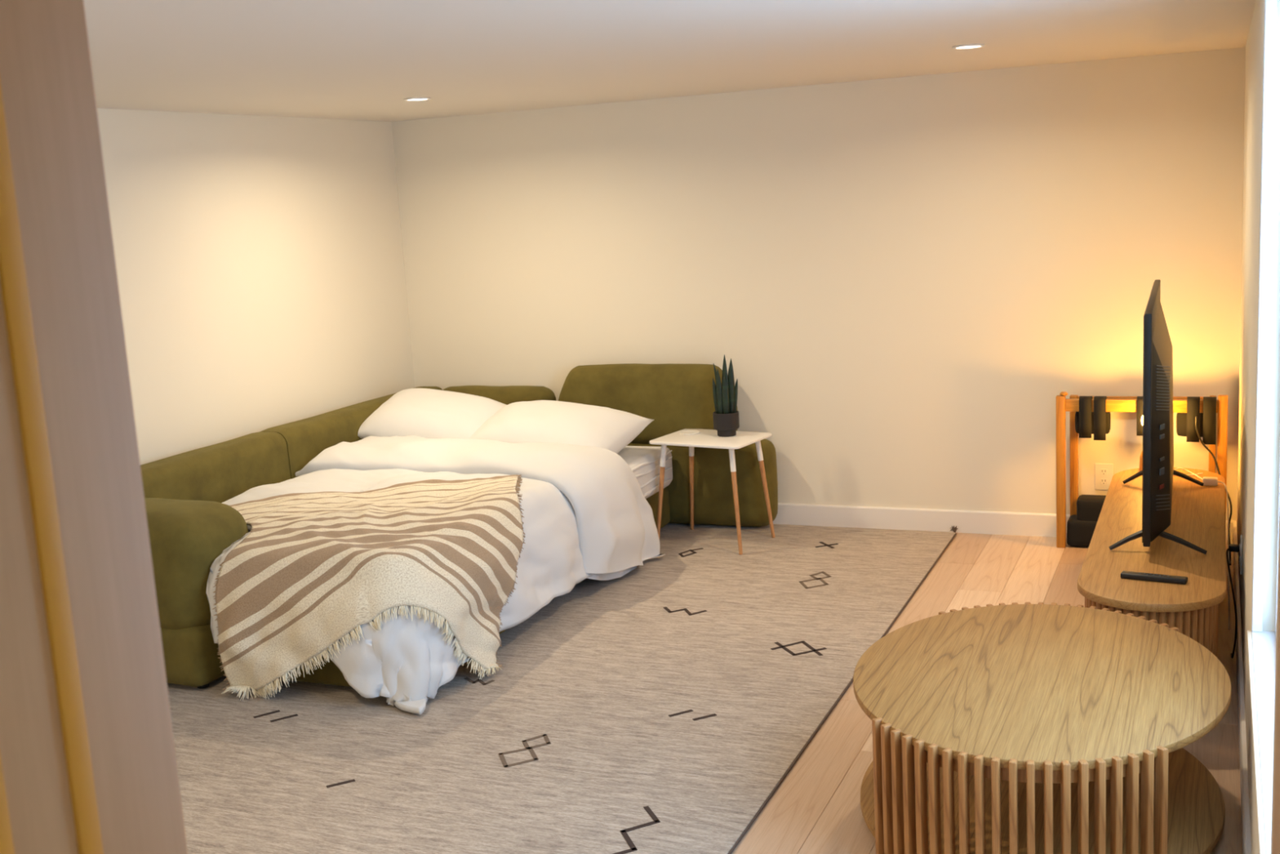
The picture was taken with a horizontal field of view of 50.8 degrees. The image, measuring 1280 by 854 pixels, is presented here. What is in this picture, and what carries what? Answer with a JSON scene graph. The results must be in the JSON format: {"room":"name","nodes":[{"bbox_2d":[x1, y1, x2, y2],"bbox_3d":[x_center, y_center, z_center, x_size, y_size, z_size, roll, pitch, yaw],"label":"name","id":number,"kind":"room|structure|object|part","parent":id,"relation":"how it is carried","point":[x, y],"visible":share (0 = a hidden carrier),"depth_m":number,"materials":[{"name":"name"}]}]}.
{"room":"living room","nodes":[
{"label":"living room","id":0,"kind":"room"},
{"bbox_2d":[96,108,414,465],"bbox_3d":[-2.634,-0.087,5.225,0.150,2.489,6.150,1,11,23],"label":"wall","id":1,"kind":"structure","parent":0,"point":[260,260],"depth_m":6.66,"materials":[{"name":"beige paint"}]},
{"bbox_2d":[83,0,1256,121],"bbox_3d":[-0.536,-1.250,4.174,4.797,0.120,6.300,1,11,23],"label":"ceiling","id":2,"kind":"structure","parent":0,"point":[344,60],"depth_m":4.55,"materials":[{"name":"beige paint"}]},
{"bbox_2d":[403,97,431,101],"bbox_3d":[-1.025,-1.508,6.204,0.128,0.006,0.128,1,11,23],"label":"recessed light","id":3,"kind":"object","parent":2,"relation":"in","point":[421,99],"visible":1,"depth_m":6.19,"materials":[{"name":"white"}]},
{"bbox_2d":[951,44,986,49],"bbox_3d":[1.267,-1.466,5.194,0.128,0.006,0.128,1,11,23],"label":"recessed light","id":4,"kind":"object","parent":2,"relation":"in","point":[970,46],"visible":1,"depth_m":5.18,"materials":[{"name":"white"}]},
{"bbox_2d":[958,45,980,48],"bbox_3d":[1.267,-1.467,5.194,0.096,0.004,0.096,-6,10,-16],"label":"diffuser","id":5,"kind":"object","parent":4,"relation":"attached to","point":[959,46],"depth_m":5.19,"materials":[{"name":"white plastic"}]},
{"bbox_2d":[391,47,1245,520],"bbox_3d":[0.729,-0.615,7.158,4.797,2.489,0.150,1,11,23],"label":"wall","id":6,"kind":"structure","parent":0,"point":[901,281],"depth_m":6.87,"materials":[{"name":"beige paint"}]},
{"bbox_2d":[773,502,1236,544],"bbox_3d":[0.758,0.468,7.269,4.497,0.116,0.015,1,11,23],"label":"baseboard","id":7,"kind":"structure","parent":6,"relation":"attached to","point":[1015,523],"depth_m":6.96,"materials":[{"name":"white paint"}]},
{"bbox_2d":[1094,462,1113,489],"bbox_3d":[2.265,0.243,6.578,0.086,0.132,0.009,1,11,23],"label":"wall outlet","id":8,"kind":"object","parent":6,"relation":"attached to","point":[1104,473],"visible":0.94,"depth_m":6.58,"materials":[{"name":"white plastic"}]},
{"bbox_2d":[1099,478,1107,484],"bbox_3d":[2.265,0.267,6.580,0.036,0.032,0.003,1,11,23],"label":"receptacle","id":9,"kind":"object","parent":8,"relation":"attached to","point":[1102,481],"depth_m":6.58,"materials":[{"name":"white plastic"}]},
{"bbox_2d":[1099,468,1107,475],"bbox_3d":[2.263,0.220,6.572,0.036,0.032,0.003,1,11,23],"label":"receptacle","id":10,"kind":"object","parent":8,"relation":"attached to","point":[1102,471],"depth_m":6.57,"materials":[{"name":"white plastic"}]},
{"bbox_2d":[731,532,1242,853],"bbox_3d":[-0.400,1.110,4.583,4.497,0.100,6.000,1,11,23],"label":"floor","id":11,"kind":"structure","parent":0,"point":[815,808],"depth_m":4.40,"materials":[{"name":"beige wood"}]},
{"bbox_2d":[140,363,777,688],"bbox_3d":[-0.861,0.337,6.284,2.253,0.891,2.985,1,11,23],"label":"sofa","id":12,"kind":"object","parent":11,"relation":"on","point":[189,526],"visible":0.37,"depth_m":6.65,"materials":[{"name":"green fabric"}]},
{"bbox_3d":[-1.974,0.843,5.471,0.845,0.251,0.444,1,11,23],"label":"arm","id":13,"kind":"part","parent":12,"relation":"part of"},
{"bbox_3d":[-1.989,0.553,5.419,0.865,0.513,0.465,1,11,23],"label":"armrest","id":14,"kind":"part","parent":12,"relation":"part of","materials":[{"name":"green fabric"}]},
{"bbox_3d":[-2.080,0.496,6.022,0.222,0.710,1.432,1,11,23],"label":"backrest","id":15,"kind":"part","parent":12,"relation":"part of","materials":[{"name":"green fabric"}]},
{"bbox_3d":[-1.509,0.233,7.348,0.221,0.712,1.492,1,11,23],"label":"backrest","id":16,"kind":"part","parent":12,"relation":"part of","materials":[{"name":"green fabric"}]},
{"bbox_2d":[248,445,672,532],"bbox_3d":[-0.997,0.426,6.309,1.502,0.222,2.590,1,11,23],"label":"mattress","id":17,"kind":"object","parent":12,"relation":"on","point":[644,462],"visible":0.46,"depth_m":6.94,"materials":[{"name":"white fabric"}]},
{"bbox_2d":[357,387,506,439],"bbox_3d":[-1.063,-0.011,7.236,0.832,0.366,0.520,0,10,19],"label":"pillow","id":18,"kind":"object","parent":17,"relation":"on","point":[428,413],"visible":0.57,"depth_m":7.09,"materials":[{"name":"white fabric"}]},
{"bbox_2d":[205,435,665,714],"bbox_3d":[-1.072,0.512,5.967,1.674,0.643,2.180,1,11,23],"label":"duvet","id":19,"kind":"object","parent":17,"relation":"on","point":[586,513],"visible":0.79,"depth_m":6.03,"materials":[{"name":"white fabric"}]},
{"bbox_2d":[213,474,525,700],"bbox_3d":[-1.068,0.639,5.407,1.374,0.586,1.293,-5,10,-10],"label":"throw blanket","id":20,"kind":"object","parent":19,"relation":"on","point":[311,569],"visible":1,"depth_m":5.05,"materials":[{"name":"beige fabric"}]},
{"bbox_2d":[468,400,653,453],"bbox_3d":[-0.457,0.044,6.964,0.925,0.322,0.543,2,11,30],"label":"pillow","id":21,"kind":"object","parent":17,"relation":"on","point":[538,421],"visible":0.62,"depth_m":6.81,"materials":[{"name":"white fabric"}]},
{"bbox_2d":[441,385,555,404],"bbox_3d":[-0.810,0.122,7.740,0.750,0.726,0.226,1,11,23],"label":"cushion","id":22,"kind":"object","parent":12,"relation":"on","point":[507,395],"depth_m":7.56,"materials":[{"name":"green fabric"}]},
{"bbox_2d":[558,363,737,443],"bbox_3d":[0.030,-0.120,7.330,1.043,0.449,0.219,1,11,23],"label":"cushion","id":23,"kind":"object","parent":12,"relation":"on","point":[677,397],"depth_m":7.21,"materials":[{"name":"green fabric"}]},
{"bbox_2d":[167,523,958,853],"bbox_3d":[-0.523,0.902,5.402,2.782,0.044,4.460,1,11,23],"label":"area rug","id":24,"kind":"object","parent":11,"relation":"on","point":[659,707],"visible":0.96,"depth_m":4.70,"materials":[{"name":"carpet"}]},
{"bbox_2d":[648,428,775,554],"bbox_3d":[0.375,0.321,6.910,0.524,0.548,0.390,3,12,33],"label":"side table","id":25,"kind":"object","parent":24,"relation":"on","point":[709,438],"visible":0.91,"depth_m":6.86,"materials":[{"name":"white wood"}]},
{"bbox_3d":[0.105,0.396,6.911,0.072,0.431,0.025,-4,10,-5],"label":"leg","id":26,"kind":"part","parent":25,"relation":"part of","materials":[{"name":"brown wood"}]},
{"bbox_2d":[679,430,699,435],"bbox_3d":[0.258,0.029,7.007,0.108,0.006,0.108,1,11,23],"label":"coaster","id":27,"kind":"object","parent":25,"relation":"on","point":[686,432],"visible":1,"depth_m":7.00,"materials":[{"name":"white plastic"}]},
{"bbox_3d":[0.276,0.341,7.170,0.025,0.431,0.072,-6,10,-18],"label":"leg","id":28,"kind":"part","parent":25,"relation":"part of","materials":[{"name":"brown wood"}]},
{"bbox_2d":[712,354,739,436],"bbox_3d":[0.434,-0.162,6.849,0.135,0.416,0.132,1,11,23],"label":"potted plant","id":29,"kind":"object","parent":25,"relation":"on","point":[726,415],"visible":1,"depth_m":6.83,"materials":[{"name":"green plant"}]},
{"bbox_3d":[0.441,-0.018,6.875,0.132,0.122,0.132,1,11,23],"label":"pot","id":30,"kind":"part","parent":29,"relation":"part of","materials":[{"name":"black ceramic"}]},
{"bbox_3d":[0.479,0.416,6.668,0.025,0.431,0.072,-6,10,-18],"label":"leg","id":31,"kind":"part","parent":25,"relation":"part of","materials":[{"name":"brown wood"}]},
{"bbox_3d":[0.651,0.361,6.928,0.072,0.431,0.025,-4,10,-5],"label":"leg","id":32,"kind":"part","parent":25,"relation":"part of","materials":[{"name":"brown wood"}]},
{"bbox_3d":[0.746,0.939,4.858,0.008,0.008,4.430,1,11,23],"label":"binding cord","id":33,"kind":"part","parent":24,"relation":"part of","materials":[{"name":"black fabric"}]},
{"bbox_2d":[853,601,1231,853],"bbox_3d":[1.133,0.889,3.846,1.010,0.410,1.286,1,11,23],"label":"coffee table","id":34,"kind":"object","parent":11,"relation":"on","point":[1013,728],"visible":1,"depth_m":3.56,"materials":[{"name":"brown wood"}]},
{"bbox_3d":[0.920,0.824,3.345,0.672,0.035,0.177,1,11,23],"label":"curved rail","id":35,"kind":"part","parent":34,"relation":"part of","materials":[{"name":"brown wood"}]},
{"bbox_2d":[860,747,1225,853],"bbox_3d":[1.142,1.046,3.873,0.990,0.023,1.230,1,11,23],"label":"shelf","id":36,"kind":"object","parent":34,"relation":"attached to","point":[1196,811],"depth_m":3.70,"materials":[{"name":"brown wood"}]},
{"bbox_2d":[1066,494,1106,546],"bbox_3d":[2.379,0.458,6.428,0.652,0.238,0.150,1,11,23],"label":"bag","id":37,"kind":"object","parent":11,"relation":"on","point":[1081,526],"visible":0.3,"depth_m":6.47,"materials":[{"name":"black"}]},
{"bbox_2d":[1055,391,1227,547],"bbox_3d":[2.374,0.200,6.391,0.750,0.760,0.204,1,11,23],"label":"wooden rack","id":38,"kind":"object","parent":11,"relation":"on","point":[1089,415],"visible":0.81,"depth_m":6.33,"materials":[{"name":"brown wood"}]},
{"bbox_3d":[2.021,0.216,6.467,0.042,0.742,0.040,1,11,23],"label":"post","id":39,"kind":"part","parent":38,"relation":"part of","materials":[{"name":"brown wood"}]},
{"bbox_3d":[2.124,0.200,6.590,0.037,0.720,0.038,1,11,23],"label":"post","id":40,"kind":"part","parent":38,"relation":"part of","materials":[{"name":"brown wood"}]},
{"bbox_3d":[2.694,0.209,6.347,0.030,0.720,0.038,1,11,23],"label":"post","id":41,"kind":"part","parent":38,"relation":"part of","materials":[{"name":"brown wood"}]},
{"bbox_3d":[2.672,0.224,6.189,0.042,0.748,0.040,1,11,23],"label":"post","id":42,"kind":"part","parent":38,"relation":"part of","materials":[{"name":"brown wood"}]},
{"bbox_2d":[1077,466,1226,657],"bbox_3d":[2.031,0.583,5.263,0.464,0.430,2.110,1,11,23],"label":"tv stand","id":43,"kind":"object","parent":11,"relation":"on","point":[1197,517],"visible":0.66,"depth_m":4.74,"materials":[{"name":"brown wood"}]},
{"bbox_2d":[1139,416,1142,471],"bbox_3d":[2.319,0.062,6.113,0.100,0.272,0.100,1,11,23],"label":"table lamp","id":44,"kind":"object","parent":43,"relation":"on","point":[1141,454],"visible":0.09,"depth_m":6.12,"materials":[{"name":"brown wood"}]},
{"bbox_2d":[1120,570,1187,584],"bbox_3d":[1.719,0.503,4.507,0.210,0.020,0.038,3,12,32],"label":"remote control","id":45,"kind":"object","parent":43,"relation":"on","point":[1125,574],"visible":1,"depth_m":4.49,"materials":[{"name":"black plastic"}]},
{"bbox_2d":[1108,280,1207,554],"bbox_3d":[2.057,-0.089,5.313,0.330,0.868,1.460,1,11,22],"label":"television","id":46,"kind":"object","parent":43,"relation":"on","point":[1157,472],"visible":1,"depth_m":4.75,"materials":[{"name":"black plastic"}]},
{"bbox_3d":[2.025,-0.113,5.322,0.024,0.820,1.460,1,11,22],"label":"panel","id":47,"kind":"part","parent":46,"relation":"part of","materials":[{"name":"black plastic"}]},
{"bbox_2d":[1173,467,1229,629],"bbox_3d":[2.409,0.480,5.635,0.158,0.461,0.907,-2,10,7],"label":"cable","id":48,"kind":"object","parent":43,"relation":"on","point":[1207,481],"visible":0.81,"depth_m":5.76,"materials":[{"name":"white plastic"}]},
{"bbox_3d":[2.453,0.209,5.944,0.121,0.024,0.227,-7,10,-20],"label":"cord","id":49,"kind":"part","parent":48,"relation":"part of","materials":[{"name":"white plastic"}]},
{"bbox_3d":[2.399,0.508,5.505,0.043,0.449,0.660,0,10,18],"label":"trailing cord","id":50,"kind":"part","parent":48,"relation":"part of","materials":[{"name":"white plastic"}]},
{"bbox_2d":[1195,416,1231,565],"bbox_3d":[2.624,0.285,6.120,0.066,0.655,0.217,-8,11,-24],"label":"cable","id":51,"kind":"object","parent":11,"relation":"on","point":[1196,417],"visible":0.75,"depth_m":6.13,"materials":[{"name":"black plastic"}]},
{"bbox_2d":[1236,0,1279,853],"bbox_3d":[1.639,-0.017,3.399,0.150,2.489,6.150,1,11,23],"label":"wall","id":52,"kind":"structure","parent":0,"point":[1255,46],"depth_m":3.77,"materials":[{"name":"beige paint"}]},
{"bbox_2d":[1226,543,1239,657],"bbox_3d":[2.151,0.654,4.895,0.044,0.391,0.318,1,11,23],"label":"plug","id":53,"kind":"object","parent":52,"relation":"attached to","point":[1232,547],"visible":1,"depth_m":4.90,"materials":[{"name":"black plastic"}]},
{"bbox_2d":[1239,534,1242,574],"bbox_3d":[2.223,0.472,4.987,0.009,0.132,0.086,1,11,23],"label":"wall outlet","id":54,"kind":"object","parent":52,"relation":"attached to","point":[1241,535],"visible":0.99,"depth_m":4.95,"materials":[{"name":"white plastic"}]},
{"bbox_2d":[1232,521,1251,853],"bbox_3d":[1.651,1.039,3.677,0.015,0.116,5.984,1,11,23],"label":"baseboard","id":55,"kind":"structure","parent":52,"relation":"attached to","point":[1245,813],"depth_m":4.13,"materials":[{"name":"white paint"}]},
{"bbox_2d":[1246,0,1279,853],"bbox_3d":[1.354,-0.138,2.797,0.115,1.716,1.524,1,11,23],"label":"window","id":56,"kind":"structure","parent":52,"relation":"in","point":[1261,645],"depth_m":3.42,"materials":[{"name":"white"}]},
{"bbox_3d":[-1.665,0.485,1.601,4.497,2.489,0.150,1,11,23],"label":"wall","id":57,"kind":"structure","parent":0,"visible":0},
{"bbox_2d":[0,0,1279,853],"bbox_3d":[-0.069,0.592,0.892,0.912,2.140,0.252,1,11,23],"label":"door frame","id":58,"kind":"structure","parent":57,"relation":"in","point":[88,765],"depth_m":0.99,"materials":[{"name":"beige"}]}
]}

